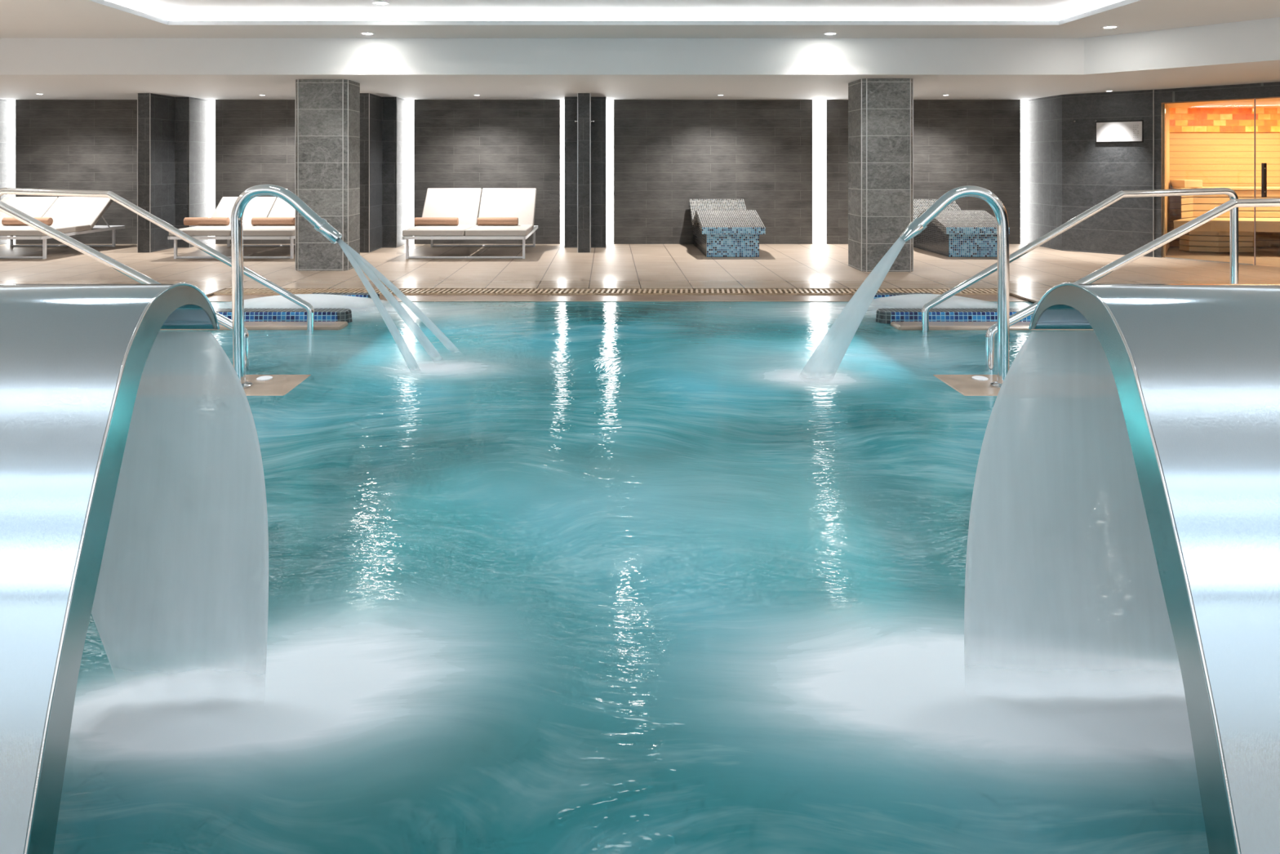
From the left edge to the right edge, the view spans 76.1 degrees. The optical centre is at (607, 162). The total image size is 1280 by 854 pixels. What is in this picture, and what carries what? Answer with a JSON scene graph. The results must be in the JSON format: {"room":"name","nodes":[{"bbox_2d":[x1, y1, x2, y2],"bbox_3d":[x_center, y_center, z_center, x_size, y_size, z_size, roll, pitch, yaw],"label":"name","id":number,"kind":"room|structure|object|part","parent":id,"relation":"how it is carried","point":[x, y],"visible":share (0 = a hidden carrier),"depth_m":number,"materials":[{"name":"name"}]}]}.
{"room":"indoor spa pool","nodes":[
{"label":"indoor spa pool","id":0,"kind":"room"},
{"bbox_2d":[0,98,6,244],"bbox_3d":[-10.650,0.164,13.346,0.686,2.473,1.347,0,0,0],"label":"wall","id":1,"kind":"structure","parent":0,"point":[2,102],"depth_m":13.93,"materials":[{"name":"white paint"}]},
{"bbox_2d":[137,93,208,252],"bbox_3d":[-7.200,0.164,13.346,0.686,2.473,1.347,0,0,0],"label":"column","id":2,"kind":"structure","parent":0,"point":[172,153],"depth_m":13.26,"materials":[{"name":"grey stone"}]},
{"bbox_3d":[-7.200,0.164,13.038,0.686,2.473,0.730,0,0,0],"label":"edge trim","id":3,"kind":"part","parent":2,"relation":"part of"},
{"bbox_2d":[295,79,359,271],"bbox_3d":[-3.710,0.164,10.822,0.694,2.473,0.556,0,0,0],"label":"pillar","id":4,"kind":"structure","parent":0,"point":[327,111],"depth_m":10.55,"materials":[{"name":"grey stone"}]},
{"bbox_2d":[360,93,405,252],"bbox_3d":[-3.800,0.164,13.346,0.686,2.473,1.347,0,0,0],"label":"wall","id":5,"kind":"structure","parent":0,"point":[383,142],"depth_m":13.38,"materials":[{"name":"grey stone"}]},
{"bbox_3d":[-3.800,0.164,13.038,0.686,2.473,0.730,0,0,0],"label":"edge trim","id":6,"kind":"part","parent":5,"relation":"part of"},
{"bbox_2d":[6,99,1020,244],"bbox_3d":[-2.600,0.164,14.150,19.600,2.473,0.300,0,0,0],"label":"wall","id":7,"kind":"structure","parent":0,"point":[668,153],"depth_m":14.00,"materials":[{"name":"stone"}]},
{"bbox_2d":[7,100,15,243],"bbox_3d":[-10.235,0.164,14.080,0.170,2.463,0.080,0,0,0],"label":"light strip","id":8,"kind":"object","parent":7,"relation":"attached to","point":[11,104],"visible":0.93,"depth_m":14.04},
{"bbox_2d":[208,100,215,243],"bbox_3d":[-6.800,0.164,14.080,0.140,2.463,0.080,0,0,0],"label":"light strip","id":9,"kind":"object","parent":7,"relation":"attached to","point":[211,104],"visible":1,"depth_m":14.04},
{"bbox_2d":[405,100,413,243],"bbox_3d":[-3.395,0.164,14.080,0.150,2.463,0.080,0,0,0],"label":"light strip","id":10,"kind":"object","parent":7,"relation":"attached to","point":[409,104],"visible":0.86,"depth_m":14.04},
{"bbox_2d":[560,100,564,243],"bbox_3d":[-0.763,0.164,14.080,0.114,2.463,0.080,0,0,0],"label":"light strip","id":11,"kind":"object","parent":7,"relation":"attached to","point":[562,102],"visible":0.64,"depth_m":14.04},
{"bbox_2d":[606,100,613,243],"bbox_3d":[0.032,0.164,14.080,0.136,2.463,0.080,0,0,0],"label":"light strip","id":12,"kind":"object","parent":7,"relation":"attached to","point":[610,104],"visible":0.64,"depth_m":14.04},
{"bbox_2d":[813,100,826,243],"bbox_3d":[3.630,0.164,14.080,0.240,2.463,0.080,0,0,0],"label":"light strip","id":13,"kind":"object","parent":7,"relation":"attached to","point":[819,106],"visible":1,"depth_m":14.04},
{"bbox_2d":[1020,100,1026,243],"bbox_3d":[7.135,0.164,14.080,0.130,2.463,0.080,0,0,0],"label":"light strip","id":14,"kind":"object","parent":7,"relation":"attached to","point":[1023,103],"visible":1,"depth_m":14.04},
{"bbox_2d":[564,93,606,252],"bbox_3d":[-0.370,0.164,13.346,0.686,2.473,1.347,0,0,0],"label":"column","id":15,"kind":"structure","parent":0,"point":[584,140],"depth_m":13.40,"materials":[{"name":"grey tile"}]},
{"bbox_2d":[106,0,1123,20],"bbox_3d":[0.065,-1.685,3.725,10.410,0.230,11.190,0,0,0],"label":"ceiling","id":16,"kind":"structure","parent":0,"point":[168,10],"depth_m":9.00,"materials":[{"name":"white paint"}]},
{"bbox_2d":[372,0,389,4],"bbox_3d":[-2.380,-1.669,8.570,0.175,0.012,0.175,0,0,0],"label":"recessed light","id":17,"kind":"object","parent":16,"relation":"in","point":[380,2],"visible":1,"depth_m":8.54,"materials":[{"name":"white metal"}]},
{"bbox_2d":[0,17,1279,100],"bbox_3d":[0.000,-1.486,4.950,24.800,0.827,18.700,0,0,0],"label":"ceiling","id":18,"kind":"structure","parent":0,"point":[1247,51],"depth_m":10.00,"materials":[{"name":"white paint"}]},
{"bbox_2d":[0,243,1279,302],"bbox_3d":[0.000,1.575,5.050,24.800,0.350,18.500,0,0,0],"label":"floor","id":19,"kind":"structure","parent":0,"point":[815,265],"depth_m":10.63,"materials":[{"name":"beige tile"}]},
{"bbox_2d":[0,196,124,258],"bbox_3d":[-9.020,0.983,12.752,1.790,0.834,2.044,0,0,0],"label":"lounger","id":20,"kind":"object","parent":19,"relation":"on","point":[71,215],"visible":0.77,"depth_m":13.11,"materials":[{"name":"white metal"}]},
{"bbox_2d":[0,224,23,228],"bbox_3d":[-9.470,1.020,12.307,0.889,0.085,1.111,0,0,0],"label":"seat cushion","id":21,"kind":"object","parent":20,"relation":"on","point":[2,226],"depth_m":12.46,"materials":[{"name":"beige fabric"}]},
{"bbox_3d":[-9.865,1.250,13.520,0.034,0.300,0.034,0,0,0],"label":"leg","id":22,"kind":"part","parent":20,"relation":"part of","materials":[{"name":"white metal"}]},
{"bbox_2d":[1,217,53,225],"bbox_3d":[-8.964,0.914,12.620,0.715,0.126,0.126,0,0,0],"label":"bolster cushion","id":23,"kind":"object","parent":20,"relation":"on","point":[6,220],"visible":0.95,"depth_m":12.57,"materials":[{"name":"beige fabric"}]},
{"bbox_2d":[0,196,57,224],"bbox_3d":[-9.470,0.809,13.154,0.889,0.486,0.597,0,0,0],"label":"backrest cushion","id":24,"kind":"object","parent":20,"relation":"on","point":[34,206],"depth_m":13.25,"materials":[{"name":"beige fabric"}]},
{"bbox_3d":[-8.175,1.250,11.860,0.034,0.300,0.034,0,0,0],"label":"leg","id":25,"kind":"part","parent":20,"relation":"part of","materials":[{"name":"white metal"}]},
{"bbox_2d":[0,224,91,235],"bbox_3d":[-8.569,1.020,12.307,0.889,0.085,1.111,0,0,0],"label":"seat cushion","id":26,"kind":"object","parent":20,"relation":"on","point":[68,229],"depth_m":12.20,"materials":[{"name":"beige fabric"}]},
{"bbox_3d":[-9.020,1.087,12.752,1.784,0.045,2.044,0,0,0],"label":"frame","id":27,"kind":"part","parent":20,"relation":"part of","materials":[{"name":"white metal"}]},
{"bbox_2d":[42,196,113,228],"bbox_3d":[-8.569,0.809,13.154,0.889,0.486,0.597,0,0,0],"label":"backrest cushion","id":28,"kind":"object","parent":20,"relation":"on","point":[63,210],"depth_m":13.15,"materials":[{"name":"beige fabric"}]},
{"bbox_3d":[-8.175,1.250,13.520,0.034,0.300,0.034,0,0,0],"label":"leg","id":29,"kind":"part","parent":20,"relation":"part of","materials":[{"name":"white metal"}]},
{"bbox_2d":[0,200,248,371],"bbox_3d":[-3.897,1.066,5.600,2.872,1.667,0.120,0,0,0],"label":"pool handrail","id":30,"kind":"object","parent":19,"relation":"on","point":[10,211],"visible":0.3,"depth_m":5.58,"materials":[{"name":"metal"}]},
{"bbox_2d":[0,187,314,332],"bbox_3d":[-3.856,1.057,6.900,2.749,1.686,0.120,0,0,0],"label":"pool handrail","id":31,"kind":"object","parent":19,"relation":"on","point":[17,191],"visible":0.95,"depth_m":6.88,"materials":[{"name":"metal"}]},
{"bbox_2d":[167,196,295,258],"bbox_3d":[-5.430,0.983,12.752,1.790,0.834,2.044,0,0,0],"label":"lounger","id":32,"kind":"object","parent":19,"relation":"on","point":[258,206],"visible":0.56,"depth_m":12.43,"materials":[{"name":"white metal"}]},
{"bbox_3d":[-6.275,1.250,11.860,0.034,0.300,0.034,0,0,0],"label":"leg","id":33,"kind":"part","parent":32,"relation":"part of","materials":[{"name":"white metal"}]},
{"bbox_2d":[183,217,229,225],"bbox_3d":[-6.196,0.914,12.620,0.665,0.126,0.126,0,0,0],"label":"bolster cushion","id":34,"kind":"object","parent":32,"relation":"on","point":[187,220],"visible":1,"depth_m":12.57,"materials":[{"name":"beige fabric"}]},
{"bbox_2d":[168,224,257,235],"bbox_3d":[-5.880,1.020,12.307,0.889,0.085,1.111,0,0,0],"label":"seat cushion","id":35,"kind":"object","parent":32,"relation":"on","point":[200,230],"depth_m":11.76,"materials":[{"name":"beige fabric"}]},
{"bbox_3d":[-6.275,1.250,13.520,0.034,0.300,0.034,0,0,0],"label":"leg","id":36,"kind":"part","parent":32,"relation":"part of","materials":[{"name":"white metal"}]},
{"bbox_3d":[-5.430,1.087,12.752,1.784,0.045,2.044,0,0,0],"label":"frame","id":37,"kind":"part","parent":32,"relation":"part of","materials":[{"name":"white metal"}]},
{"bbox_2d":[211,196,276,224],"bbox_3d":[-5.880,0.809,13.154,0.889,0.486,0.597,0,0,0],"label":"backrest cushion","id":38,"kind":"object","parent":32,"relation":"on","point":[259,206],"depth_m":13.17,"materials":[{"name":"beige fabric"}]},
{"bbox_2d":[243,224,295,235],"bbox_3d":[-4.979,1.020,12.307,0.889,0.085,1.111,0,0,0],"label":"seat cushion","id":39,"kind":"object","parent":32,"relation":"on","point":[254,230],"depth_m":11.76,"materials":[{"name":"beige fabric"}]},
{"bbox_2d":[251,217,295,225],"bbox_3d":[-5.162,0.914,12.620,0.648,0.126,0.126,0,0,0],"label":"bolster cushion","id":40,"kind":"object","parent":32,"relation":"on","point":[255,220],"visible":0.94,"depth_m":12.57,"materials":[{"name":"beige fabric"}]},
{"bbox_2d":[267,197,295,217],"bbox_3d":[-4.979,0.809,13.154,0.889,0.486,0.597,0,0,0],"label":"backrest cushion","id":41,"kind":"object","parent":32,"relation":"on","point":[278,207],"depth_m":13.15,"materials":[{"name":"beige fabric"}]},
{"bbox_3d":[-4.585,1.250,11.860,0.034,0.300,0.034,0,0,0],"label":"leg","id":42,"kind":"part","parent":32,"relation":"part of","materials":[{"name":"white metal"}]},
{"bbox_2d":[401,187,537,258],"bbox_3d":[-2.065,0.912,12.752,1.790,0.975,2.044,0,0,0],"label":"lounger","id":43,"kind":"object","parent":19,"relation":"on","point":[463,203],"visible":0.99,"depth_m":13.03,"materials":[{"name":"white metal"}]},
{"bbox_3d":[-2.910,1.250,11.860,0.034,0.300,0.034,0,0,0],"label":"leg","id":44,"kind":"part","parent":43,"relation":"part of","materials":[{"name":"white metal"}]},
{"bbox_2d":[414,217,458,225],"bbox_3d":[-2.646,0.914,12.620,0.665,0.126,0.126,0,0,0],"label":"bolster cushion","id":45,"kind":"object","parent":43,"relation":"on","point":[418,220],"visible":1,"depth_m":12.57,"materials":[{"name":"beige fabric"}]},
{"bbox_2d":[402,224,475,235],"bbox_3d":[-2.515,1.020,12.307,0.889,0.085,1.111,0,0,0],"label":"seat cushion","id":46,"kind":"object","parent":43,"relation":"on","point":[460,229],"depth_m":11.76,"materials":[{"name":"beige fabric"}]},
{"bbox_2d":[422,187,481,225],"bbox_3d":[-2.515,0.738,13.152,0.889,0.627,0.599,0,0,0],"label":"backrest cushion","id":47,"kind":"object","parent":43,"relation":"on","point":[463,203],"depth_m":13.16,"materials":[{"name":"beige fabric"}]},
{"bbox_3d":[-2.065,1.087,12.752,1.784,0.045,2.044,0,0,0],"label":"frame","id":48,"kind":"part","parent":43,"relation":"part of","materials":[{"name":"white metal"}]},
{"bbox_2d":[477,217,518,225],"bbox_3d":[-1.700,0.914,12.620,0.623,0.126,0.126,0,0,0],"label":"bolster cushion","id":49,"kind":"object","parent":43,"relation":"on","point":[481,220],"visible":1,"depth_m":12.57,"materials":[{"name":"beige fabric"}]},
{"bbox_2d":[465,224,533,235],"bbox_3d":[-1.615,1.020,12.307,0.889,0.085,1.111,0,0,0],"label":"seat cushion","id":50,"kind":"object","parent":43,"relation":"on","point":[474,229],"depth_m":11.82,"materials":[{"name":"beige fabric"}]},
{"bbox_2d":[478,187,536,227],"bbox_3d":[-1.615,0.738,13.152,0.889,0.627,0.599,0,0,0],"label":"backrest cushion","id":51,"kind":"object","parent":43,"relation":"on","point":[519,202],"depth_m":13.16,"materials":[{"name":"beige fabric"}]},
{"bbox_3d":[-1.220,1.250,11.860,0.034,0.300,0.034,0,0,0],"label":"leg","id":52,"kind":"part","parent":43,"relation":"part of","materials":[{"name":"white metal"}]},
{"bbox_3d":[-1.220,1.250,13.520,0.034,0.300,0.034,0,0,0],"label":"leg","id":53,"kind":"part","parent":43,"relation":"part of","materials":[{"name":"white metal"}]},
{"bbox_2d":[688,199,765,257],"bbox_3d":[1.845,1.012,12.950,0.930,0.775,1.940,0,0,0],"label":"lounger","id":54,"kind":"object","parent":19,"relation":"on","point":[722,228],"visible":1,"depth_m":12.12,"materials":[{"name":"blue tile"}]},
{"bbox_2d":[913,199,1009,257],"bbox_3d":[5.425,1.012,12.950,0.930,0.775,1.940,0,0,0],"label":"lounger","id":55,"kind":"object","parent":19,"relation":"on","point":[955,232],"visible":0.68,"depth_m":12.19,"materials":[{"name":"blue tile"}]},
{"bbox_2d":[921,187,1238,332],"bbox_3d":[4.000,1.057,6.900,2.699,1.686,0.120,0,0,0],"label":"pool handrail","id":56,"kind":"object","parent":19,"relation":"on","point":[1230,193],"visible":0.82,"depth_m":6.88,"materials":[{"name":"metal"}]},
{"bbox_2d":[985,198,1279,372],"bbox_3d":[4.023,1.066,5.600,2.865,1.667,0.120,0,0,0],"label":"pool handrail","id":57,"kind":"object","parent":19,"relation":"on","point":[1231,204],"visible":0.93,"depth_m":5.58,"materials":[{"name":"metal"}]},
{"bbox_2d":[1164,98,1253,265],"bbox_3d":[8.475,0.268,11.545,0.028,2.265,1.046,0,0,-37],"label":"glass panel","id":58,"kind":"object","parent":19,"relation":"on","point":[1243,99],"visible":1,"depth_m":11.96,"materials":[{"name":"clear glass"}]},
{"bbox_2d":[1169,179,1279,252],"bbox_3d":[10.336,0.830,12.605,3.727,1.100,1.709,0,0,0],"label":"bench","id":59,"kind":"object","parent":19,"relation":"on","point":[1214,235],"visible":0.73,"depth_m":12.69,"materials":[{"name":"brown wood"}]},
{"bbox_3d":[10.531,0.417,13.041,3.338,0.035,0.837,0,0,0],"label":"seat","id":60,"kind":"part","parent":59,"relation":"part of","materials":[{"name":"brown wood"}]},
{"bbox_3d":[10.403,0.895,12.502,3.759,0.040,1.020,0,0,8],"label":"seat","id":61,"kind":"part","parent":59,"relation":"part of","materials":[{"name":"brown wood"}]},
{"bbox_2d":[0,0,1279,38],"bbox_3d":[-1.900,-1.545,2.825,21.000,0.050,14.450,0,0,0],"label":"ceiling","id":62,"kind":"structure","parent":0,"point":[19,19],"depth_m":9.15,"materials":[{"name":"white paint"}]},
{"bbox_2d":[360,31,374,35],"bbox_3d":[-2.830,-1.514,9.620,0.175,0.012,0.175,0,0,0],"label":"recessed light","id":63,"kind":"object","parent":62,"relation":"in","point":[361,33],"visible":1,"depth_m":9.60,"materials":[{"name":"white metal"}]},
{"bbox_2d":[822,31,838,35],"bbox_3d":[2.620,-1.514,9.620,0.175,0.012,0.175,0,0,0],"label":"recessed light","id":64,"kind":"object","parent":62,"relation":"in","point":[827,33],"visible":1,"depth_m":9.60,"materials":[{"name":"white metal"}]},
{"bbox_2d":[1101,25,1119,28],"bbox_3d":[5.630,-1.514,9.160,0.175,0.012,0.175,0,0,0],"label":"recessed light","id":65,"kind":"object","parent":62,"relation":"in","point":[1108,26],"visible":1,"depth_m":9.14,"materials":[{"name":"white metal"}]},
{"bbox_2d":[848,78,913,271],"bbox_3d":[3.590,0.164,10.762,0.674,2.473,0.636,0,0,0],"label":"pillar","id":66,"kind":"structure","parent":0,"point":[881,110],"depth_m":10.45,"materials":[{"name":"grey stone"}]},
{"bbox_2d":[1025,94,1062,250],"bbox_3d":[7.325,0.164,13.625,0.250,2.473,1.350,0,0,0],"label":"wall","id":67,"kind":"structure","parent":0,"point":[1044,114],"depth_m":13.45,"materials":[{"name":"white paint"}]},
{"bbox_2d":[1062,88,1163,257],"bbox_3d":[7.722,0.164,12.531,0.160,2.473,1.329,0,0,-44],"label":"wall","id":68,"kind":"structure","parent":0,"point":[1092,172],"depth_m":12.46,"materials":[{"name":"grey stone"}]},
{"bbox_2d":[1095,120,1143,142],"bbox_3d":[7.742,-0.463,12.374,0.032,0.335,0.624,0,0,-44],"label":"notice","id":69,"kind":"object","parent":68,"relation":"attached to","point":[1128,131],"visible":1,"depth_m":12.36,"materials":[{"name":"white"}]},
{"bbox_2d":[1152,89,1154,257],"bbox_3d":[8.055,0.164,12.060,0.016,2.473,0.014,0,0,0],"label":"trim","id":70,"kind":"structure","parent":68,"relation":"attached to","point":[1153,90],"depth_m":12.06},
{"bbox_2d":[1163,103,1169,257],"bbox_3d":[8.710,0.212,12.810,0.100,2.375,1.788,0,0,36],"label":"wall","id":71,"kind":"structure","parent":0,"point":[1167,133],"depth_m":12.69,"materials":[{"name":"brown wood"}]},
{"bbox_2d":[1161,81,1279,102],"bbox_3d":[9.179,-0.974,10.748,0.160,0.198,3.262,0,0,-37],"label":"wall","id":72,"kind":"structure","parent":0,"point":[1264,89],"depth_m":11.40,"materials":[{"name":"grey stone"}]},
{"bbox_2d":[1161,96,1279,103],"bbox_3d":[9.135,-0.868,10.715,0.050,0.015,3.262,0,0,-37],"label":"trim","id":73,"kind":"structure","parent":72,"relation":"attached to","point":[1277,96],"depth_m":11.44,"materials":[{"name":"orange wood"}]},
{"bbox_2d":[1253,97,1276,266],"bbox_3d":[9.107,0.265,10.757,0.131,2.270,0.957,0,0,-41],"label":"door","id":74,"kind":"structure","parent":72,"relation":"in","point":[1264,166],"depth_m":11.11,"materials":[{"name":"clear glass"}]},
{"bbox_3d":[8.823,0.240,11.004,0.032,0.460,0.031,0,0,0],"label":"handle","id":75,"kind":"part","parent":74,"relation":"part of","materials":[{"name":"brown metal"}]},
{"bbox_3d":[8.903,0.240,11.065,0.032,0.460,0.031,0,0,0],"label":"handle","id":76,"kind":"part","parent":74,"relation":"part of","materials":[{"name":"brown metal"}]},
{"bbox_2d":[1166,97,1279,107],"bbox_3d":[10.300,-0.945,11.525,4.200,0.100,4.250,0,0,0],"label":"ceiling","id":77,"kind":"structure","parent":0,"point":[1274,102],"depth_m":12.58,"materials":[{"name":"brown wood"}]},
{"bbox_2d":[1169,132,1279,247],"bbox_3d":[10.750,0.450,13.575,3.300,1.900,0.150,0,0,0],"label":"wall","id":78,"kind":"structure","parent":0,"point":[1215,158],"depth_m":13.50,"materials":[{"name":"yellow wood"}]},
{"bbox_2d":[1168,107,1279,132],"bbox_3d":[10.750,-0.767,13.510,3.100,0.545,0.100,0,0,0],"label":"brick wall","id":79,"kind":"structure","parent":78,"relation":"attached to","point":[1180,119],"depth_m":13.46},
{"bbox_3d":[0.035,2.135,4.870,8.770,1.430,8.040,0,0,0],"label":"floor","id":80,"kind":"structure","parent":0,"visible":0},
{"bbox_2d":[160,321,347,329],"bbox_3d":[-3.265,2.073,7.075,1.970,1.354,0.230,0,0,0],"label":"ledge","id":81,"kind":"object","parent":80,"relation":"on","point":[248,325],"visible":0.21,"depth_m":6.97,"materials":[{"name":"tile"}]},
{"bbox_2d":[244,374,311,395],"bbox_3d":[-3.115,2.083,5.250,2.270,1.334,0.500,0,0,0],"label":"ledge","id":82,"kind":"object","parent":80,"relation":"on","point":[262,384],"visible":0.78,"depth_m":5.25,"materials":[{"name":"stone"}]},
{"bbox_2d":[256,375,272,380],"bbox_3d":[-2.260,1.426,5.380,0.100,0.020,0.100,0,0,0],"label":"lamp","id":83,"kind":"object","parent":82,"relation":"on","point":[260,377],"depth_m":5.37,"materials":[{"name":"white metal"}]},
{"bbox_2d":[231,184,342,388],"bbox_3d":[-2.056,0.788,5.200,0.725,1.296,0.150,0,0,0],"label":"spout","id":84,"kind":"object","parent":82,"relation":"on","point":[320,224],"visible":0.94,"depth_m":5.17,"materials":[{"name":"metal"}]},
{"bbox_2d":[337,239,417,365],"bbox_3d":[-1.469,0.965,5.297,0.551,0.958,0.063,0,0,-25],"label":"water jet","id":85,"kind":"object","parent":84,"relation":"attached to","point":[403,348],"visible":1,"depth_m":5.30,"materials":[{"name":"white liquid"}]},
{"bbox_2d":[336,237,439,357],"bbox_3d":[-1.440,0.966,5.480,0.808,0.968,0.068,0,0,-43],"label":"water jet","id":86,"kind":"object","parent":84,"relation":"attached to","point":[413,326],"visible":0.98,"depth_m":5.48,"materials":[{"name":"white liquid"}]},
{"bbox_2d":[338,238,456,349],"bbox_3d":[-1.382,0.966,5.557,0.995,0.968,0.060,0,0,-45],"label":"water jet","id":87,"kind":"object","parent":84,"relation":"attached to","point":[425,320],"visible":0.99,"depth_m":5.57,"materials":[{"name":"white liquid"}]},
{"bbox_2d":[213,308,352,322],"bbox_3d":[-3.252,1.613,7.330,1.997,0.575,0.258,0,0,0],"label":"rim","id":88,"kind":"object","parent":80,"relation":"attached to","point":[250,314],"visible":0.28,"depth_m":7.24,"materials":[{"name":"tile"}]},
{"bbox_2d":[207,294,1025,300],"bbox_3d":[0.035,1.638,8.610,8.570,0.424,0.380,0,0,0],"label":"pool edge","id":89,"kind":"object","parent":80,"relation":"attached to","point":[214,297],"visible":0.21,"depth_m":8.66,"materials":[{"name":"brown stone"}]},
{"bbox_2d":[311,293,379,297],"bbox_3d":[-2.717,1.635,8.520,0.767,0.530,0.199,0,0,0],"label":"rim","id":90,"kind":"object","parent":89,"relation":"on","point":[359,295],"visible":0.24,"depth_m":8.47,"materials":[{"name":"tile"}]},
{"bbox_2d":[213,288,997,294],"bbox_3d":[0.034,1.464,8.942,8.571,0.112,0.296,0,0,0],"label":"overflow grating","id":91,"kind":"object","parent":89,"relation":"on","point":[227,291],"visible":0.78,"depth_m":8.93,"materials":[{"name":"beige plastic"}]},
{"bbox_2d":[873,293,932,298],"bbox_3d":[3.002,1.635,8.520,0.797,0.530,0.199,0,0,0],"label":"rim","id":92,"kind":"object","parent":89,"relation":"on","point":[877,295],"visible":0.1,"depth_m":8.47,"materials":[{"name":"tile"}]},
{"bbox_2d":[209,300,1029,302],"bbox_3d":[0.035,1.637,8.400,8.570,0.426,0.040,0,0,0],"label":"trim","id":93,"kind":"structure","parent":80,"relation":"attached to","point":[210,300],"depth_m":8.39,"materials":[{"name":"tile"}]},
{"bbox_2d":[53,302,1208,853],"bbox_3d":[0.035,1.405,4.665,8.570,0.050,7.430,0,0,0],"label":"pool water","id":94,"kind":"object","parent":80,"relation":"in","point":[565,577],"visible":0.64,"depth_m":2.40,"materials":[{"name":"teal liquid"}]},
{"bbox_2d":[0,282,219,853],"bbox_3d":[-1.553,1.149,1.752,0.994,1.703,0.950,0,0,0],"label":"spout","id":95,"kind":"object","parent":94,"relation":"in","point":[73,357],"visible":1,"depth_m":1.69,"materials":[{"name":"silver metal"}]},
{"bbox_2d":[91,330,268,653],"bbox_3d":[-1.301,0.944,2.147,0.839,0.978,0.125,0,0,0],"label":"waterfall","id":96,"kind":"object","parent":95,"relation":"hanging from","point":[184,563],"visible":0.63,"depth_m":2.17},
{"bbox_2d":[244,293,373,307],"bbox_3d":[-2.950,1.363,8.000,2.600,0.130,1.200,0,0,0],"label":"foam","id":97,"kind":"object","parent":94,"relation":"on","point":[315,300],"visible":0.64,"depth_m":7.85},
{"bbox_2d":[871,293,987,307],"bbox_3d":[3.150,1.363,8.000,2.100,0.130,1.200,0,0,0],"label":"foam","id":98,"kind":"object","parent":94,"relation":"on","point":[913,300],"visible":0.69,"depth_m":7.86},
{"bbox_2d":[1028,282,1279,853],"bbox_3d":[1.648,1.149,1.752,1.004,1.703,0.950,0,0,0],"label":"spout","id":99,"kind":"object","parent":94,"relation":"in","point":[1195,368],"visible":1,"depth_m":1.69,"materials":[{"name":"silver metal"}]},
{"bbox_2d":[964,330,1175,649],"bbox_3d":[1.490,0.944,2.145,1.120,0.978,0.120,0,0,0],"label":"waterfall","id":100,"kind":"object","parent":99,"relation":"hanging from","point":[1060,551],"visible":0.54,"depth_m":2.17},
{"bbox_2d":[875,308,1032,324],"bbox_3d":[3.341,1.613,7.330,1.957,0.575,0.258,0,0,0],"label":"rim","id":101,"kind":"object","parent":80,"relation":"attached to","point":[882,315],"visible":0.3,"depth_m":7.24,"materials":[{"name":"tile"}]},
{"bbox_2d":[933,374,999,395],"bbox_3d":[3.250,2.083,5.250,2.140,1.334,0.500,0,0,0],"label":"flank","id":102,"kind":"object","parent":80,"relation":"on","point":[966,384],"visible":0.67,"depth_m":5.27,"materials":[{"name":"tile"}]},
{"bbox_2d":[899,185,1009,388],"bbox_3d":[2.226,0.795,5.200,0.731,1.294,0.150,0,0,0],"label":"spout","id":103,"kind":"object","parent":102,"relation":"on","point":[919,224],"visible":0.98,"depth_m":5.17,"materials":[{"name":"metal"}]},
{"bbox_2d":[804,237,905,374],"bbox_3d":[1.564,0.978,5.270,0.663,0.998,0.195,0,0,0],"label":"water jet","id":104,"kind":"object","parent":103,"relation":"attached to","point":[827,357],"visible":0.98,"depth_m":5.18,"materials":[{"name":"white liquid"}]},
{"bbox_2d":[971,375,988,380],"bbox_3d":[2.450,1.426,5.380,0.100,0.020,0.100,0,0,0],"label":"lamp","id":105,"kind":"object","parent":102,"relation":"on","point":[973,377],"depth_m":5.37,"materials":[{"name":"white metal"}]},
{"bbox_2d":[890,321,1093,329],"bbox_3d":[3.400,2.073,7.075,1.840,1.354,0.230,0,0,0],"label":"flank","id":106,"kind":"object","parent":80,"relation":"on","point":[898,325],"visible":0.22,"depth_m":6.98,"materials":[{"name":"tile"}]}
]}

